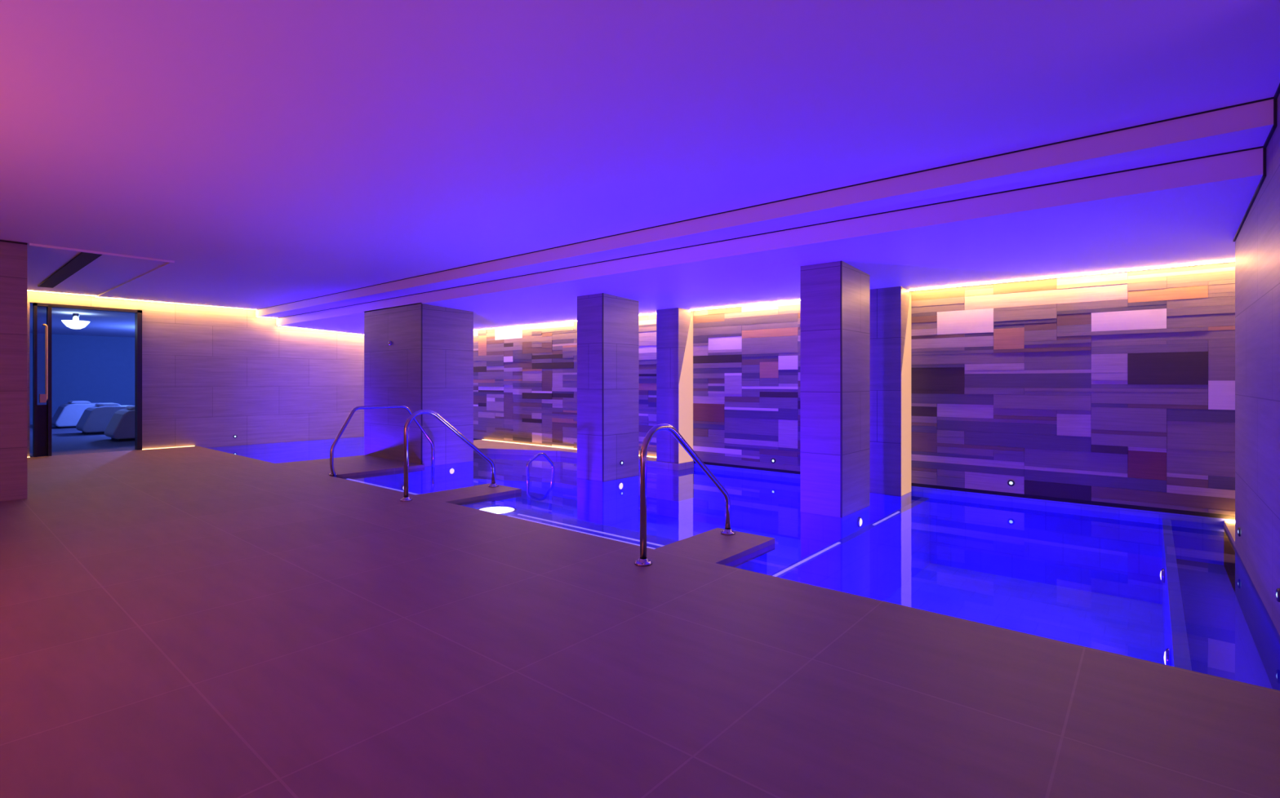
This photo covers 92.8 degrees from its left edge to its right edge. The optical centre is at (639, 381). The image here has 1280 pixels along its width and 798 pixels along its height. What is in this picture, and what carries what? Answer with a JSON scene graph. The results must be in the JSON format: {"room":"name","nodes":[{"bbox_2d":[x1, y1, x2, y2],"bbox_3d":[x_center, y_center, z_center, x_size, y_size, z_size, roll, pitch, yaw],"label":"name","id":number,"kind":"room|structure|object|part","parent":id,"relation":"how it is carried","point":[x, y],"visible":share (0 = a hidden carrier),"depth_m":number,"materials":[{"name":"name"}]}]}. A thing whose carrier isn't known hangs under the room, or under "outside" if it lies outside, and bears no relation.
{"room":"spa","nodes":[
{"label":"spa","id":0,"kind":"room"},
{"bbox_2d":[0,241,26,501],"bbox_3d":[-9.034,-0.145,7.435,5.000,2.790,1.785,0,0,40],"label":"wall","id":1,"kind":"structure","parent":0,"point":[13,256],"depth_m":6.43,"materials":[{"name":"tile"}]},
{"bbox_2d":[0,240,27,244],"bbox_3d":[-7.113,-1.470,5.824,0.014,0.017,1.785,0,0,40],"label":"trim","id":2,"kind":"structure","parent":1,"relation":"attached to","point":[4,241],"depth_m":6.43,"materials":[{"name":"black"}]},
{"bbox_2d":[29,243,174,263],"bbox_3d":[-6.121,-1.467,6.999,0.035,0.024,1.260,0,0,40],"label":"trim","id":3,"kind":"structure","parent":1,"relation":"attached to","point":[30,244],"depth_m":6.93,"materials":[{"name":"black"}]},
{"bbox_2d":[29,333,134,424],"bbox_3d":[-17.460,-0.200,18.164,0.100,2.900,8.600,0,0,40],"label":"wall","id":4,"kind":"structure","parent":0,"point":[91,369],"depth_m":18.69,"materials":[{"name":"paint"}]},
{"bbox_2d":[29,303,134,337],"bbox_3d":[-13.341,-1.460,14.710,10.650,0.100,8.600,0,0,40],"label":"ceiling","id":5,"kind":"structure","parent":0,"point":[102,323],"depth_m":14.59,"materials":[{"name":"grey paint"}]},
{"bbox_2d":[61,313,89,329],"bbox_3d":[-11.639,-1.245,12.578,0.440,0.330,0.440,0,0,40],"label":"ceiling lamp","id":6,"kind":"object","parent":5,"relation":"attached to","point":[73,324],"visible":1,"depth_m":12.49,"materials":[{"name":"silver metal"}]},
{"bbox_3d":[-11.639,-1.165,12.578,0.440,0.170,0.440,0,0,40],"label":"lamp shade","id":7,"kind":"part","parent":6,"relation":"part of","materials":[{"name":"white"}]},
{"bbox_3d":[-11.639,-1.340,12.578,0.100,0.140,0.100,0,0,40],"label":"stem","id":8,"kind":"part","parent":6,"relation":"part of","materials":[{"name":"silver metal"}]},
{"bbox_2d":[26,290,364,457],"bbox_3d":[-9.400,-0.125,11.007,0.150,2.850,10.790,0,0,40],"label":"wall","id":9,"kind":"structure","parent":0,"point":[211,375],"depth_m":12.35,"materials":[{"name":"tile"}]},
{"bbox_2d":[32,302,142,457],"bbox_3d":[-9.634,-0.030,10.681,0.230,2.560,1.410,0,0,40],"label":"door frame","id":10,"kind":"structure","parent":9,"relation":"in","point":[42,414],"depth_m":10.24,"materials":[{"name":"black metal"}]},
{"bbox_3d":[-10.026,0.820,10.221,0.020,0.860,0.130,0,0,40],"label":"kick panel","id":11,"kind":"part","parent":10,"relation":"part of","materials":[{"name":"black"}]},
{"bbox_3d":[-9.976,-0.308,10.196,0.130,1.316,0.096,0,0,40],"label":"handle","id":12,"kind":"part","parent":10,"relation":"part of","materials":[{"name":"gold metal"}]},
{"bbox_2d":[204,436,734,480],"bbox_3d":[-1.680,1.290,8.657,14.700,0.001,4.008,0,0,40],"label":"pool water","id":13,"kind":"object","parent":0,"point":[310,450],"visible":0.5,"depth_m":10.05,"materials":[{"name":"blue liquid"}]},
{"bbox_2d":[0,0,1279,335],"bbox_3d":[-2.752,-1.398,5.472,17.450,0.704,10.850,0,0,40],"label":"ceiling","id":14,"kind":"structure","parent":0,"point":[274,152],"depth_m":3.69,"materials":[{"name":"white paint"}]},
{"bbox_2d":[37,252,102,288],"bbox_3d":[-7.782,-1.488,8.267,4.050,0.016,0.170,0,0,40],"label":"ceiling vent","id":15,"kind":"object","parent":14,"relation":"in","point":[82,260],"visible":0.86,"depth_m":8.00,"materials":[{"name":"black metal"}]},
{"bbox_2d":[30,290,364,335],"bbox_3d":[-8.145,-1.275,12.239,0.020,0.439,6.710,0,0,40],"label":"led strip","id":16,"kind":"object","parent":14,"relation":"attached to","point":[30,291],"visible":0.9,"depth_m":11.56,"materials":[{"name":"beige plastic"}]},
{"bbox_2d":[475,260,1235,330],"bbox_3d":[-0.193,-1.058,9.878,15.370,0.006,0.020,0,0,40],"label":"led strip","id":17,"kind":"object","parent":14,"relation":"attached to","point":[1232,260],"visible":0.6,"depth_m":6.45,"materials":[{"name":"beige plastic"}]},
{"bbox_2d":[0,424,1279,797],"bbox_3d":[-7.221,1.295,8.665,28.200,0.090,10.000,0,0,40],"label":"floor","id":18,"kind":"structure","parent":0,"point":[188,622],"depth_m":2.63,"materials":[{"name":"tile"}]},
{"bbox_2d":[51,400,97,428],"bbox_3d":[-15.167,0.890,17.086,0.920,0.720,1.865,0,0,40],"label":"lounger","id":19,"kind":"object","parent":18,"relation":"on","point":[67,415],"visible":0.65,"depth_m":16.35,"materials":[{"name":"grey"}]},
{"bbox_2d":[67,400,90,403],"bbox_3d":[-15.429,0.560,16.773,0.600,0.060,0.414,0,0,40],"label":"pillow","id":20,"kind":"object","parent":19,"relation":"on","point":[70,402],"depth_m":16.60,"materials":[{"name":"white fabric"}]},
{"bbox_2d":[75,403,128,434],"bbox_3d":[-12.784,0.890,15.258,0.920,0.720,1.865,0,0,40],"label":"lounger","id":21,"kind":"object","parent":18,"relation":"on","point":[95,420],"visible":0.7,"depth_m":14.52,"materials":[{"name":"grey"}]},
{"bbox_2d":[94,403,120,406],"bbox_3d":[-13.047,0.560,14.946,0.600,0.060,0.414,0,0,40],"label":"pillow","id":22,"kind":"object","parent":21,"relation":"on","point":[98,404],"depth_m":14.77,"materials":[{"name":"white fabric"}]},
{"bbox_2d":[104,405,134,441],"bbox_3d":[-10.645,0.890,13.608,0.920,0.720,1.865,0,0,40],"label":"lounger","id":23,"kind":"object","parent":18,"relation":"on","point":[121,428],"visible":0.41,"depth_m":12.81,"materials":[{"name":"grey"}]},
{"bbox_2d":[124,405,134,409],"bbox_3d":[-10.907,0.560,13.295,0.600,0.060,0.414,0,0,40],"label":"pillow","id":24,"kind":"object","parent":23,"relation":"on","point":[130,407],"depth_m":13.15,"materials":[{"name":"white fabric"}]},
{"bbox_2d":[143,445,195,449],"bbox_3d":[-8.876,1.246,11.488,0.025,0.007,0.800,0,0,40],"label":"led strip","id":25,"kind":"object","parent":18,"relation":"on","point":[192,446],"visible":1,"depth_m":11.48,"materials":[{"name":"beige plastic"}]},
{"bbox_2d":[328,404,434,484],"bbox_3d":[-3.650,0.944,8.692,0.146,1.211,1.532,0,0,40],"label":"handrail","id":26,"kind":"object","parent":18,"relation":"on","point":[333,473],"visible":0.98,"depth_m":8.45,"materials":[{"name":"silver metal"}]},
{"bbox_2d":[400,409,498,502],"bbox_3d":[-2.101,0.776,6.832,0.124,0.948,1.234,0,0,40],"label":"handrail","id":27,"kind":"object","parent":18,"relation":"on","point":[406,499],"visible":1,"depth_m":6.58,"materials":[{"name":"silver metal"}]},
{"bbox_2d":[634,423,735,566],"bbox_3d":[0.373,0.776,4.601,0.124,0.948,1.214,0,0,40],"label":"handrail","id":28,"kind":"object","parent":18,"relation":"on","point":[642,561],"visible":1,"depth_m":4.22,"materials":[{"name":"silver metal"}]},
{"bbox_2d":[359,463,1235,604],"bbox_3d":[-1.628,1.645,8.719,14.900,0.910,4.410,0,0,40],"label":"wall","id":29,"kind":"structure","parent":0,"point":[1117,552],"depth_m":6.50,"materials":[{"name":"tile"}]},
{"bbox_2d":[473,439,693,502],"bbox_3d":[-1.725,1.468,10.289,5.335,0.564,1.549,0,0,40],"label":"ledge","id":30,"kind":"object","parent":29,"relation":"attached to","point":[672,486],"depth_m":10.30,"materials":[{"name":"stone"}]},
{"bbox_3d":[-1.381,1.190,10.960,4.800,0.008,0.041,0,0,40],"label":"led strip","id":31,"kind":"part","parent":30,"relation":"part of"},
{"bbox_2d":[656,307,693,463],"bbox_3d":[0.527,0.052,9.159,0.418,2.284,0.375,0,0,40],"label":"wall pier","id":32,"kind":"object","parent":30,"relation":"on","point":[674,326],"visible":0.84,"depth_m":9.02,"materials":[{"name":"tile"}]},
{"bbox_3d":[0.680,0.067,9.023,0.008,2.254,0.354,0,0,40],"label":"light panel","id":33,"kind":"part","parent":32,"relation":"part of","materials":[{"name":"brown"}]},
{"bbox_2d":[473,481,1164,665],"bbox_3d":[-1.775,2.150,8.855,14.300,0.100,4.390,0,0,40],"label":"floor","id":34,"kind":"structure","parent":0,"point":[1126,627],"depth_m":5.81,"materials":[{"name":"tile"}]},
{"bbox_2d":[352,480,417,495],"bbox_3d":[-3.016,1.707,7.749,2.140,0.786,0.900,0,0,40],"label":"steps","id":35,"kind":"structure","parent":34,"relation":"on","point":[399,491],"depth_m":7.59,"materials":[{"name":"tile"}]},
{"bbox_2d":[364,302,473,493],"bbox_3d":[-3.706,0.450,10.154,1.832,3.300,0.922,0,0,40],"label":"column","id":36,"kind":"structure","parent":34,"relation":"on","point":[428,364],"depth_m":9.65,"materials":[{"name":"tile"}]},
{"bbox_2d":[526,453,554,514],"bbox_3d":[-1.342,1.456,8.236,0.038,0.991,0.489,0,0,40],"label":"grab rail","id":37,"kind":"object","parent":34,"relation":"on","point":[535,457],"visible":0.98,"depth_m":8.23,"materials":[{"name":"silver metal"}]},
{"bbox_2d":[461,501,679,549],"bbox_3d":[-0.790,1.703,5.641,2.770,0.794,0.530,0,0,40],"label":"steps","id":38,"kind":"structure","parent":34,"relation":"on","point":[624,535],"depth_m":5.53,"materials":[{"name":"tile"}]},
{"bbox_2d":[479,506,516,514],"bbox_3d":[-1.479,1.319,6.252,0.420,0.024,0.420,0,0,40],"label":"underwater light","id":39,"kind":"object","parent":38,"relation":"on","point":[498,509],"visible":0.7,"depth_m":6.24,"materials":[{"name":"silver metal"}]},
{"bbox_2d":[577,293,638,532],"bbox_3d":[-0.430,0.468,8.294,0.482,3.264,0.722,0,0,40],"label":"column","id":40,"kind":"structure","parent":34,"relation":"on","point":[607,325],"depth_m":8.07,"materials":[{"name":"tile"}]},
{"bbox_2d":[617,482,623,489],"bbox_3d":[-0.254,1.390,8.108,0.028,0.105,0.105,0,0,40],"label":"underwater light","id":41,"kind":"object","parent":40,"relation":"attached to","point":[620,485],"visible":1,"depth_m":8.09,"materials":[{"name":"silver metal"}]},
{"bbox_2d":[800,261,870,559],"bbox_3d":[1.996,0.467,6.207,0.422,3.267,0.762,0,0,40],"label":"column","id":42,"kind":"structure","parent":34,"relation":"on","point":[835,296],"depth_m":5.95,"materials":[{"name":"tile"}]},
{"bbox_2d":[857,516,862,527],"bbox_3d":[2.208,1.410,6.110,0.028,0.105,0.105,0,0,40],"label":"underwater light","id":43,"kind":"object","parent":42,"relation":"attached to","point":[860,519],"visible":1,"depth_m":6.09,"materials":[{"name":"silver metal"}]},
{"bbox_2d":[769,497,929,601],"bbox_3d":[2.030,1.722,5.534,0.080,0.756,3.990,0,0,40],"label":"wall","id":44,"kind":"structure","parent":34,"relation":"on","point":[876,560],"depth_m":5.67,"materials":[{"name":"tile"}]},
{"bbox_2d":[869,286,911,524],"bbox_3d":[2.912,0.505,7.160,0.423,3.190,0.375,0,0,40],"label":"wall pier","id":45,"kind":"object","parent":34,"relation":"on","point":[890,307],"visible":0.64,"depth_m":6.99,"materials":[{"name":"tile"}]},
{"bbox_3d":[3.067,0.115,7.021,0.008,2.350,0.354,0,0,40],"label":"light panel","id":46,"kind":"part","parent":45,"relation":"part of","materials":[{"name":"brown"}]},
{"bbox_2d":[473,262,1235,519],"bbox_3d":[-0.020,0.030,10.015,15.500,2.400,0.258,0,0,40],"label":"wall","id":47,"kind":"structure","parent":0,"point":[1115,390],"depth_m":6.51,"materials":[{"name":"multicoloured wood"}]},
{"bbox_2d":[770,458,775,463],"bbox_3d":[1.812,1.080,8.301,0.068,0.068,0.012,0,0,40],"label":"recessed light","id":48,"kind":"object","parent":47,"relation":"in","point":[772,460],"visible":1,"depth_m":8.30,"materials":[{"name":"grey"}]},
{"bbox_2d":[1007,480,1014,486],"bbox_3d":[3.957,1.083,6.503,0.068,0.068,0.012,0,0,40],"label":"recessed light","id":49,"kind":"object","parent":47,"relation":"in","point":[1010,482],"visible":1,"depth_m":6.50,"materials":[{"name":"grey"}]},
{"bbox_2d":[1162,519,1191,671],"bbox_3d":[3.654,1.697,4.186,0.060,0.806,4.010,0,0,40],"label":"wall","id":50,"kind":"structure","parent":0,"point":[1175,639],"depth_m":3.66,"materials":[{"name":"tile"}]},
{"bbox_2d":[1160,568,1164,583],"bbox_3d":[3.904,1.450,4.556,0.028,0.105,0.105,0,0,40],"label":"underwater light","id":51,"kind":"object","parent":50,"relation":"attached to","point":[1162,571],"visible":1,"depth_m":4.52,"materials":[{"name":"silver metal"}]},
{"bbox_2d":[1163,648,1170,666],"bbox_3d":[2.760,1.450,3.192,0.028,0.105,0.105,0,0,40],"label":"underwater light","id":52,"kind":"object","parent":50,"relation":"attached to","point":[1166,657],"visible":0.8,"depth_m":3.16,"materials":[{"name":"silver metal"}]},
{"bbox_2d":[1176,527,1279,690],"bbox_3d":[3.790,1.500,4.006,0.380,0.400,4.110,0,0,40],"label":"floor","id":53,"kind":"structure","parent":0,"point":[1231,635],"depth_m":3.99,"materials":[{"name":"blue"}]},
{"bbox_2d":[1223,520,1235,592],"bbox_3d":[5.220,1.475,4.863,0.750,0.450,0.960,0,0,40],"label":"niche","id":54,"kind":"object","parent":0,"point":[1229,527],"visible":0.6,"depth_m":5.11,"materials":[{"name":"tile"}]},
{"bbox_2d":[1235,93,1279,637],"bbox_3d":[3.659,-0.095,3.392,0.250,2.790,3.300,0,0,40],"label":"wall","id":55,"kind":"structure","parent":0,"point":[1257,244],"depth_m":3.66,"materials":[{"name":"tile"}]},
{"bbox_2d":[257,97,1273,310],"bbox_3d":[-2.320,-1.476,7.879,14.660,0.009,0.008,0,0,40],"label":"trim","id":56,"kind":"structure","parent":55,"relation":"attached to","point":[1271,98],"depth_m":4.35,"materials":[{"name":"black"}]},
{"bbox_2d":[278,146,1262,318],"bbox_3d":[-2.069,-1.337,8.178,14.660,0.009,0.008,0,0,40],"label":"trim","id":57,"kind":"structure","parent":55,"relation":"attached to","point":[1260,147],"depth_m":4.73,"materials":[{"name":"black"}]},
{"bbox_2d":[1237,527,1240,537],"bbox_3d":[4.384,1.100,4.462,0.012,0.068,0.068,0,0,40],"label":"recessed light","id":58,"kind":"object","parent":55,"relation":"in","point":[1238,528],"visible":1,"depth_m":4.44,"materials":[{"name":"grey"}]},
{"bbox_2d":[1232,175,1265,241],"bbox_3d":[4.086,-1.134,4.104,0.012,0.092,1.660,0,0,40],"label":"trim","id":59,"kind":"structure","parent":55,"relation":"attached to","point":[1262,180],"depth_m":3.96,"materials":[{"name":"black metal"}]},
{"bbox_2d":[1262,83,1279,177],"bbox_3d":[3.029,-1.323,2.844,0.012,0.316,1.650,0,0,40],"label":"trim","id":60,"kind":"structure","parent":55,"relation":"attached to","point":[1277,91],"depth_m":3.21,"materials":[{"name":"black metal"}]},
{"bbox_2d":[1275,588,1279,602],"bbox_3d":[3.235,1.083,3.092,0.012,0.068,0.068,0,0,40],"label":"recessed light","id":61,"kind":"object","parent":55,"relation":"in","point":[1277,590],"visible":1,"depth_m":3.08,"materials":[{"name":"grey"}]}
]}

